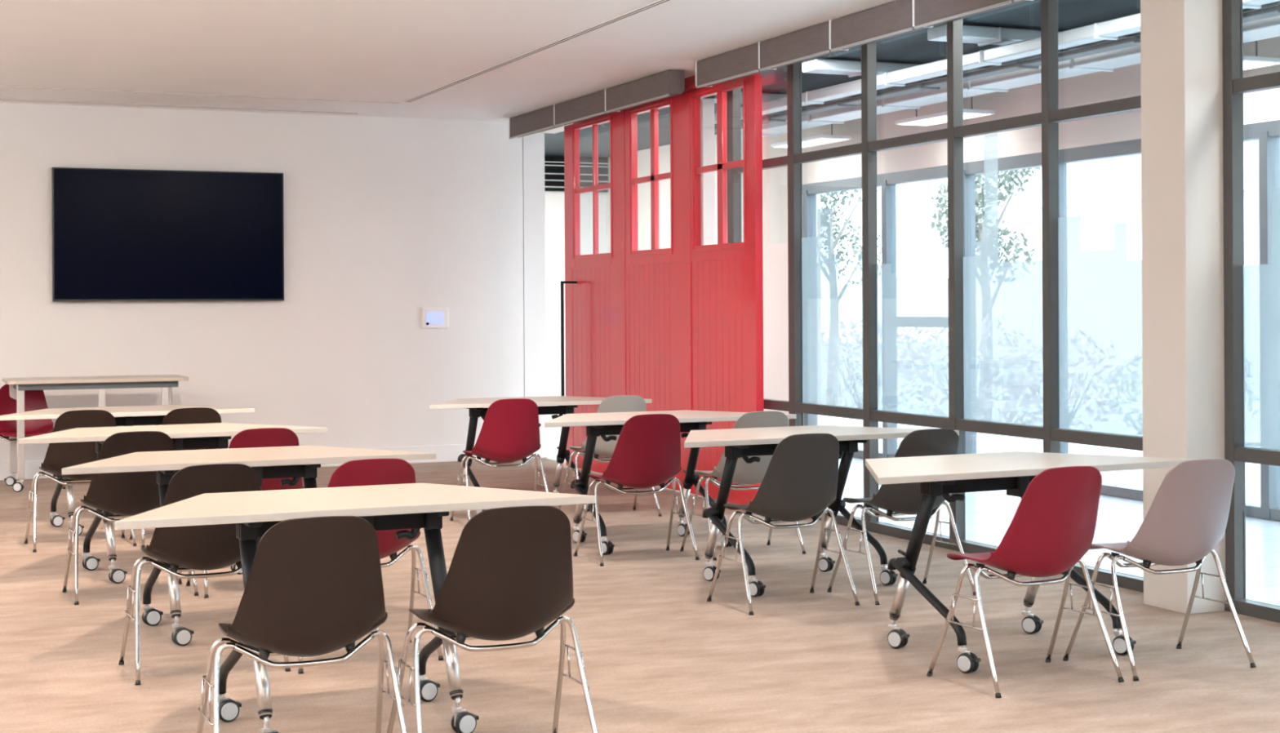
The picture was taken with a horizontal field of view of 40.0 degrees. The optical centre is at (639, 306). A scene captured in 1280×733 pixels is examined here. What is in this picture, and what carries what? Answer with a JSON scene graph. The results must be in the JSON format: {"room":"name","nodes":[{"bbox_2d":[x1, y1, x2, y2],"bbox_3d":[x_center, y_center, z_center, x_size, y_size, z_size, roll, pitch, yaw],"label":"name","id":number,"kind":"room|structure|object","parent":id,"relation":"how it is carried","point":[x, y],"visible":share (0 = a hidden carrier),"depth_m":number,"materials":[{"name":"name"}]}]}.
{"room":"classroom","nodes":[
{"label":"classroom","id":0,"kind":"room"},
{"bbox_2d":[0,102,546,462],"bbox_3d":[-5.798,-0.118,14.244,10.660,3.090,0.150,0,0,-23],"label":"wall","id":1,"kind":"structure","parent":0,"point":[387,220],"depth_m":15.48,"materials":[{"name":"paint"}]},
{"bbox_2d":[51,167,284,301],"bbox_3d":[-3.977,-0.595,14.903,1.910,1.106,0.087,0,0,-23],"label":"television","id":2,"kind":"object","parent":1,"relation":"attached to","point":[118,234],"visible":1,"depth_m":14.85,"materials":[{"name":"black glass"}]},
{"bbox_2d":[0,440,546,479],"bbox_3d":[-5.757,1.352,14.167,10.660,0.150,0.018,0,0,-23],"label":"baseboard","id":3,"kind":"structure","parent":1,"relation":"attached to","point":[445,453],"depth_m":15.79,"materials":[{"name":"paint"}]},
{"bbox_2d":[421,307,448,328],"bbox_3d":[-1.845,0.108,15.854,0.250,0.186,0.030,0,0,-23],"label":"panel","id":4,"kind":"object","parent":1,"relation":"attached to","point":[431,317],"visible":1,"depth_m":15.85,"materials":[{"name":"white plastic"}]},
{"bbox_2d":[0,0,897,122],"bbox_3d":[-2.121,-1.743,5.842,10.760,0.120,18.400,0,0,-23],"label":"ceiling","id":5,"kind":"structure","parent":0,"point":[392,51],"depth_m":11.48,"materials":[{"name":"paint"}]},
{"bbox_2d":[0,98,358,114],"bbox_3d":[-6.521,-1.656,13.603,8.840,0.006,0.040,0,0,-23],"label":"trim","id":6,"kind":"structure","parent":5,"relation":"attached to","point":[0,99],"depth_m":14.73,"materials":[{"name":"white paint"}]},
{"bbox_2d":[0,85,399,103],"bbox_3d":[-6.107,-1.659,12.809,8.970,0.004,0.015,0,0,-23],"label":"trim","id":7,"kind":"structure","parent":5,"relation":"attached to","point":[0,86],"depth_m":13.92,"materials":[{"name":"white paint"}]},
{"bbox_2d":[508,105,562,138],"bbox_3d":[-0.896,-1.595,15.303,0.130,0.191,1.137,0,0,-23],"label":"beam","id":8,"kind":"structure","parent":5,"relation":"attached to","point":[540,120],"depth_m":15.25,"materials":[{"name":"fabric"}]},
{"bbox_2d":[403,0,671,102],"bbox_3d":[0.276,-1.692,9.421,0.060,0.006,11.070,0,0,-23],"label":"ceiling vent","id":9,"kind":"object","parent":5,"relation":"in","point":[656,3],"visible":1,"depth_m":11.42,"materials":[{"name":"metal"}]},
{"bbox_2d":[553,89,613,126],"bbox_3d":[-0.445,-1.597,14.258,0.130,0.191,1.122,0,0,-23],"label":"roller blind","id":10,"kind":"object","parent":5,"relation":"attached to","point":[592,105],"visible":0.91,"depth_m":14.21,"materials":[{"name":"fabric"}]},
{"bbox_2d":[604,70,684,112],"bbox_3d":[0.022,-1.600,13.178,0.130,0.191,1.217,0,0,-23],"label":"roller blind","id":11,"kind":"object","parent":5,"relation":"attached to","point":[668,83],"visible":1,"depth_m":13.01,"materials":[{"name":"fabric"}]},
{"bbox_2d":[695,43,770,88],"bbox_3d":[0.626,-1.603,11.780,0.130,0.191,0.942,0,0,-23],"label":"roller blind","id":12,"kind":"object","parent":5,"relation":"attached to","point":[743,62],"visible":0.89,"depth_m":11.73,"materials":[{"name":"metal"}]},
{"bbox_2d":[758,21,840,71],"bbox_3d":[0.997,-1.605,10.922,0.130,0.191,0.912,0,0,-23],"label":"roller blind","id":13,"kind":"object","parent":5,"relation":"attached to","point":[808,43],"visible":0.94,"depth_m":10.88,"materials":[{"name":"metal"}]},
{"bbox_2d":[829,0,924,51],"bbox_3d":[1.362,-1.607,10.077,0.130,0.191,0.912,0,0,-23],"label":"roller blind","id":14,"kind":"object","parent":5,"relation":"attached to","point":[891,20],"visible":0.93,"depth_m":10.03,"materials":[{"name":"metal"}]},
{"bbox_2d":[912,0,1025,29],"bbox_3d":[1.727,-1.609,9.233,0.130,0.191,0.912,0,0,-23],"label":"roller blind","id":15,"kind":"object","parent":5,"relation":"attached to","point":[926,13],"visible":1,"depth_m":9.33,"materials":[{"name":"fabric"}]},
{"bbox_2d":[538,123,573,133],"bbox_3d":[2.773,-0.165,7.899,0.160,3.090,18.300,0,0,-23],"label":"wall","id":16,"kind":"structure","parent":0,"point":[560,129],"depth_m":16.08,"materials":[{"name":"paint"}]},
{"bbox_2d":[560,72,764,504],"bbox_3d":[0.069,-0.160,13.580,0.285,3.070,3.615,0,0,-23],"label":"door","id":17,"kind":"structure","parent":16,"relation":"in","point":[680,326],"depth_m":13.16,"materials":[{"name":"red paint"}]},
{"bbox_2d":[726,0,1143,592],"bbox_3d":[1.581,-0.159,10.519,0.072,3.090,4.905,0,0,-23],"label":"window","id":18,"kind":"structure","parent":16,"relation":"in","point":[1049,349],"depth_m":9.99,"materials":[{"name":"glass"}]},
{"bbox_2d":[1222,0,1279,622],"bbox_3d":[4.474,-0.175,3.827,0.072,3.090,9.075,0,0,-23],"label":"window","id":19,"kind":"structure","parent":16,"relation":"in","point":[1251,293],"depth_m":7.93,"materials":[{"name":"metal"}]},
{"bbox_2d":[544,155,606,422],"bbox_3d":[-1.578,-0.206,21.216,2.860,3.220,0.200,0,0,-23],"label":"wall","id":20,"kind":"structure","parent":0,"point":[554,202],"depth_m":21.36,"materials":[{"name":"white paint"}]},
{"bbox_2d":[0,426,1279,732],"bbox_3d":[-1.844,1.455,8.569,13.400,0.100,23.200,0,0,-23],"label":"floor","id":21,"kind":"structure","parent":0,"point":[660,656],"depth_m":7.17,"materials":[{"name":"beige wood"}]},
{"bbox_2d":[0,384,65,488],"bbox_3d":[-4.818,1.017,13.754,0.583,0.816,0.508,0,0,-23],"label":"chair","id":22,"kind":"object","parent":21,"relation":"on","point":[34,400],"visible":0.6,"depth_m":13.92,"materials":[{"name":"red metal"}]},
{"bbox_2d":[24,409,137,552],"bbox_3d":[-3.307,1.009,10.400,0.583,0.816,0.508,0,0,-26],"label":"chair","id":23,"kind":"object","parent":21,"relation":"on","point":[60,455],"visible":0.53,"depth_m":10.21,"materials":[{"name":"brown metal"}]},
{"bbox_2d":[2,374,188,492],"bbox_3d":[-4.307,0.992,13.933,1.360,0.853,0.660,0,0,-23],"label":"desk","id":24,"kind":"object","parent":21,"relation":"on","point":[17,386],"visible":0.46,"depth_m":13.70,"materials":[{"name":"beige laminate"}]},
{"bbox_2d":[0,404,254,535],"bbox_3d":[-3.344,1.041,11.337,1.598,0.745,0.829,0,0,-26],"label":"table","id":25,"kind":"object","parent":21,"relation":"on","point":[132,415],"visible":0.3,"depth_m":11.22,"materials":[{"name":"beige laminate"}]},
{"bbox_2d":[62,431,199,604],"bbox_3d":[-2.489,1.004,8.597,0.583,0.816,0.508,0,0,-26],"label":"chair","id":26,"kind":"object","parent":21,"relation":"on","point":[127,494],"visible":0.72,"depth_m":8.41,"materials":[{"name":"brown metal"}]},
{"bbox_2d":[17,422,327,583],"bbox_3d":[-2.539,1.036,9.452,1.598,0.745,0.829,0,0,-27],"label":"table","id":27,"kind":"object","parent":21,"relation":"on","point":[211,435],"visible":0.48,"depth_m":9.34,"materials":[{"name":"beige laminate"}]},
{"bbox_2d":[128,407,221,547],"bbox_3d":[-2.729,1.006,10.563,0.583,0.816,0.508,0,0,-26],"label":"chair","id":28,"kind":"object","parent":21,"relation":"on","point":[194,415],"visible":0.15,"depth_m":10.34,"materials":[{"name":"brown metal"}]},
{"bbox_2d":[118,463,290,684],"bbox_3d":[-1.688,1.000,6.818,0.583,0.816,0.508,0,0,-25],"label":"chair","id":29,"kind":"object","parent":21,"relation":"on","point":[204,547],"visible":0.71,"depth_m":6.64,"materials":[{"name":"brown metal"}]},
{"bbox_2d":[186,427,304,598],"bbox_3d":[-1.924,1.001,8.776,0.583,0.816,0.508,0,0,-26],"label":"chair","id":30,"kind":"object","parent":21,"relation":"on","point":[265,437],"visible":0.21,"depth_m":8.57,"materials":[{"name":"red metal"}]},
{"bbox_2d":[62,445,436,645],"bbox_3d":[-1.752,1.032,7.782,1.598,0.745,0.829,0,0,-25],"label":"table","id":31,"kind":"object","parent":21,"relation":"on","point":[295,462],"visible":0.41,"depth_m":7.67,"materials":[{"name":"beige laminate"}]},
{"bbox_2d":[196,515,407,732],"bbox_3d":[-0.985,0.996,5.140,0.583,0.816,0.508,0,0,-23],"label":"chair","id":32,"kind":"object","parent":21,"relation":"on","point":[314,585],"visible":1,"depth_m":4.96,"materials":[{"name":"brown plastic"}]},
{"bbox_2d":[114,483,595,732],"bbox_3d":[-0.997,1.028,5.976,1.598,0.745,0.829,0,0,-25],"label":"table","id":33,"kind":"object","parent":21,"relation":"on","point":[415,507],"visible":0.72,"depth_m":5.87,"materials":[{"name":"beige laminate"}]},
{"bbox_2d":[297,458,444,673],"bbox_3d":[-1.122,0.997,7.009,0.583,0.816,0.508,0,0,-25],"label":"chair","id":34,"kind":"object","parent":21,"relation":"on","point":[368,472],"visible":0.44,"depth_m":6.84,"materials":[{"name":"plastic"}]},
{"bbox_2d":[386,505,598,732],"bbox_3d":[-0.446,0.993,5.367,0.583,0.816,0.508,0,0,-23],"label":"chair","id":35,"kind":"object","parent":21,"relation":"on","point":[509,575],"visible":1,"depth_m":5.19,"materials":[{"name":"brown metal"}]},
{"bbox_2d":[449,398,548,521],"bbox_3d":[-0.888,0.995,11.391,0.583,0.816,0.508,0,0,-22],"label":"chair","id":36,"kind":"object","parent":21,"relation":"on","point":[509,433],"visible":0.94,"depth_m":11.21,"materials":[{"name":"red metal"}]},
{"bbox_2d":[430,395,652,513],"bbox_3d":[-0.757,1.027,12.245,1.598,0.745,0.855,0,0,-22],"label":"table","id":37,"kind":"object","parent":21,"relation":"on","point":[561,405],"visible":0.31,"depth_m":12.14,"materials":[{"name":"beige laminate"}]},
{"bbox_2d":[558,395,662,521],"bbox_3d":[-0.202,0.992,11.721,0.583,0.816,0.508,0,0,-25],"label":"chair","id":38,"kind":"object","parent":21,"relation":"on","point":[623,403],"visible":0.47,"depth_m":11.54,"materials":[{"name":"silver metal"}]},
{"bbox_2d":[573,413,699,566],"bbox_3d":[-0.018,0.991,9.730,0.583,0.816,0.508,0,0,-22],"label":"chair","id":39,"kind":"object","parent":21,"relation":"on","point":[646,455],"visible":1,"depth_m":9.55,"materials":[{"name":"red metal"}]},
{"bbox_2d":[544,409,795,554],"bbox_3d":[0.093,1.022,10.434,1.598,0.745,0.855,0,0,-23],"label":"table","id":40,"kind":"object","parent":21,"relation":"on","point":[604,424],"visible":0.7,"depth_m":10.31,"materials":[{"name":"beige laminate"}]},
{"bbox_2d":[700,95,715,245],"bbox_3d":[0.543,-0.218,14.834,0.110,3.220,0.200,0,0,-23],"label":"trim","id":41,"kind":"structure","parent":21,"relation":"on","point":[707,105],"depth_m":14.74,"materials":[{"name":"glass"}]},
{"bbox_2d":[680,411,805,560],"bbox_3d":[0.585,0.987,9.926,0.583,0.816,0.508,0,0,-25],"label":"chair","id":42,"kind":"object","parent":21,"relation":"on","point":[744,473],"visible":0.57,"depth_m":9.76,"materials":[{"name":"grey plastic"}]},
{"bbox_2d":[706,433,859,615],"bbox_3d":[0.674,0.987,8.221,0.583,0.816,0.508,0,0,-25],"label":"chair","id":43,"kind":"object","parent":21,"relation":"on","point":[799,482],"visible":1,"depth_m":8.05,"materials":[{"name":"grey plastic"}]},
{"bbox_2d":[684,425,959,596],"bbox_3d":[0.812,1.018,8.980,1.598,0.745,0.855,0,0,-26],"label":"table","id":44,"kind":"object","parent":21,"relation":"on","point":[745,442],"visible":0.8,"depth_m":8.85,"materials":[{"name":"beige laminate"}]},
{"bbox_2d":[826,428,975,604],"bbox_3d":[1.270,0.984,8.475,0.583,0.816,0.508,0,0,-26],"label":"chair","id":45,"kind":"object","parent":21,"relation":"on","point":[901,499],"visible":0.74,"depth_m":8.30,"materials":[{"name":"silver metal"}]},
{"bbox_2d":[926,466,1124,697],"bbox_3d":[1.437,0.983,6.531,0.583,0.816,0.508,0,0,-26],"label":"chair","id":46,"kind":"object","parent":21,"relation":"on","point":[1052,526],"visible":1,"depth_m":6.36,"materials":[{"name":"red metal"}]},
{"bbox_2d":[865,451,1196,673],"bbox_3d":[1.498,1.014,7.214,1.598,0.745,0.855,0,0,-26],"label":"table","id":47,"kind":"object","parent":21,"relation":"on","point":[1012,472],"visible":0.76,"depth_m":7.05,"materials":[{"name":"beige laminate"}]},
{"bbox_2d":[1062,458,1256,680],"bbox_3d":[2.011,0.979,6.791,0.583,0.816,0.508,0,0,-24],"label":"chair","id":48,"kind":"object","parent":21,"relation":"on","point":[1187,517],"visible":1,"depth_m":6.61,"materials":[{"name":"grey plastic"}]},
{"bbox_2d":[1140,0,1225,613],"bbox_3d":[2.535,-0.164,8.096,0.320,3.090,0.300,0,0,-23],"label":"column","id":49,"kind":"structure","parent":21,"relation":"on","point":[1181,41],"depth_m":7.96,"materials":[{"name":"paint"}]},
{"bbox_2d":[544,0,1279,157],"bbox_3d":[3.076,-1.892,10.703,2.640,0.100,23.200,0,0,-23],"label":"ceiling","id":50,"kind":"structure","parent":0,"point":[914,47],"depth_m":12.71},
{"bbox_2d":[544,155,608,192],"bbox_3d":[-1.306,-1.598,21.146,1.980,0.420,0.090,0,0,-23],"label":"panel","id":51,"kind":"object","parent":50,"relation":"hanging from","point":[553,165],"visible":0.3,"depth_m":21.30,"materials":[{"name":"metal"}]},
{"bbox_2d":[700,92,852,107],"bbox_3d":[1.302,-1.765,15.176,1.850,0.095,0.250,0,0,-23],"label":"duct","id":52,"kind":"object","parent":50,"relation":"attached to","point":[765,96],"visible":0.02,"depth_m":14.98,"materials":[{"name":"silver metal"}]},
{"bbox_2d":[770,124,852,147],"bbox_3d":[1.562,-1.662,16.149,0.320,0.344,0.960,0,0,-23],"label":"light panel","id":53,"kind":"object","parent":50,"relation":"hanging from","point":[819,140],"visible":0.63,"depth_m":15.87,"materials":[{"name":"white plastic"}]},
{"bbox_2d":[773,137,848,147],"bbox_3d":[1.563,-1.492,16.149,0.280,0.004,0.920,0,0,-23],"label":"diffuser","id":54,"kind":"object","parent":53,"relation":"attached to","point":[806,142],"depth_m":16.01,"materials":[{"name":"white plastic"}]},
{"bbox_2d":[802,58,982,79],"bbox_3d":[2.095,-1.769,13.340,1.850,0.095,0.250,0,0,-23],"label":"light panel","id":55,"kind":"object","parent":50,"relation":"attached to","point":[852,68],"visible":0.37,"depth_m":13.01,"materials":[{"name":"white plastic"}]},
{"bbox_2d":[894,96,995,125],"bbox_3d":[2.435,-1.666,14.130,0.320,0.344,0.960,0,0,-23],"label":"light panel","id":56,"kind":"object","parent":50,"relation":"hanging from","point":[939,117],"visible":0.7,"depth_m":14.05,"materials":[{"name":"white plastic"}]},
{"bbox_2d":[897,112,991,125],"bbox_3d":[2.436,-1.496,14.130,0.280,0.004,0.920,0,0,-23],"label":"diffuser","id":57,"kind":"object","parent":56,"relation":"attached to","point":[939,117],"depth_m":14.13,"materials":[{"name":"white plastic"}]},
{"bbox_2d":[714,0,1279,124],"bbox_3d":[3.049,-1.654,10.037,0.170,0.095,12.000,0,0,-23],"label":"ventilation duct","id":58,"kind":"object","parent":50,"relation":"hanging from","point":[1112,29],"visible":0.7,"depth_m":11.66,"materials":[{"name":"silver metal"}]},
{"bbox_2d":[714,4,1279,132],"bbox_3d":[3.206,-1.620,10.432,0.170,0.045,12.600,0,0,-23],"label":"cable tray","id":59,"kind":"object","parent":50,"relation":"hanging from","point":[1033,64],"visible":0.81,"depth_m":12.03,"materials":[{"name":"metal"}]},
{"bbox_2d":[741,4,1279,140],"bbox_3d":[3.268,-1.645,11.221,0.350,0.135,12.000,0,0,-23],"label":"ventilation duct","id":60,"kind":"object","parent":50,"relation":"hanging from","point":[1268,28],"visible":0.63,"depth_m":12.61,"materials":[{"name":"silver metal"}]},
{"bbox_2d":[927,23,1128,49],"bbox_3d":[2.770,-1.773,11.780,1.850,0.095,0.250,0,0,-23],"label":"duct","id":61,"kind":"object","parent":50,"relation":"attached to","point":[982,36],"visible":0.49,"depth_m":11.49,"materials":[{"name":"silver metal"}]},
{"bbox_2d":[1243,40,1279,70],"bbox_3d":[3.665,-1.673,11.284,0.320,0.344,0.960,0,0,-23],"label":"light panel","id":62,"kind":"object","parent":50,"relation":"hanging from","point":[1250,62],"visible":0.25,"depth_m":10.88,"materials":[{"name":"white plastic"}]},
{"bbox_2d":[1243,61,1279,70],"bbox_3d":[3.666,-1.503,11.284,0.280,0.004,0.920,0,0,-23],"label":"diffuser","id":63,"kind":"object","parent":62,"relation":"attached to","point":[1246,64],"depth_m":10.93,"materials":[{"name":"white plastic"}]},
{"bbox_2d":[605,35,1279,426],"bbox_3d":[4.245,-0.238,11.095,0.200,3.220,23.000,0,0,-23],"label":"wall","id":64,"kind":"structure","parent":0,"point":[1261,106],"depth_m":15.44,"materials":[{"name":"paint"}]},
{"bbox_2d":[802,120,1279,520],"bbox_3d":[5.188,0.086,8.779,0.110,2.560,18.000,0,0,-23],"label":"window","id":65,"kind":"structure","parent":64,"relation":"in","point":[1268,133],"depth_m":13.56,"materials":[{"name":"metal"}]},
{"label":"outside","id":66,"kind":"structure","parent":0,"visible":0},
{"bbox_2d":[821,415,1260,505],"bbox_3d":[23.465,1.421,31.928,51.600,0.190,80.000,0,0,-23],"label":"ground","id":67,"kind":"structure","parent":66,"point":[985,442],"depth_m":17.52,"materials":[{"name":"white"}]},
{"bbox_2d":[820,186,881,284],"bbox_3d":[2.744,-0.480,25.373,1.700,3.848,1.734,0,0,-23],"label":"tree","id":68,"kind":"object","parent":67,"relation":"on","point":[824,198],"visible":0.21,"depth_m":25.32,"materials":[{"name":"green plant"}]},
{"bbox_2d":[925,167,1039,262],"bbox_3d":[4.148,-0.334,21.176,1.356,3.542,1.367,0,0,-23],"label":"tree","id":69,"kind":"object","parent":67,"relation":"on","point":[980,230],"visible":0.27,"depth_m":21.09,"materials":[{"name":"green plant"}]},
{"bbox_2d":[975,140,1259,265],"bbox_3d":[12.352,-1.313,36.936,6.600,5.400,10.600,0,0,-23],"label":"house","id":70,"kind":"structure","parent":67,"relation":"on","point":[1104,193],"depth_m":36.46,"materials":[{"name":"white"}]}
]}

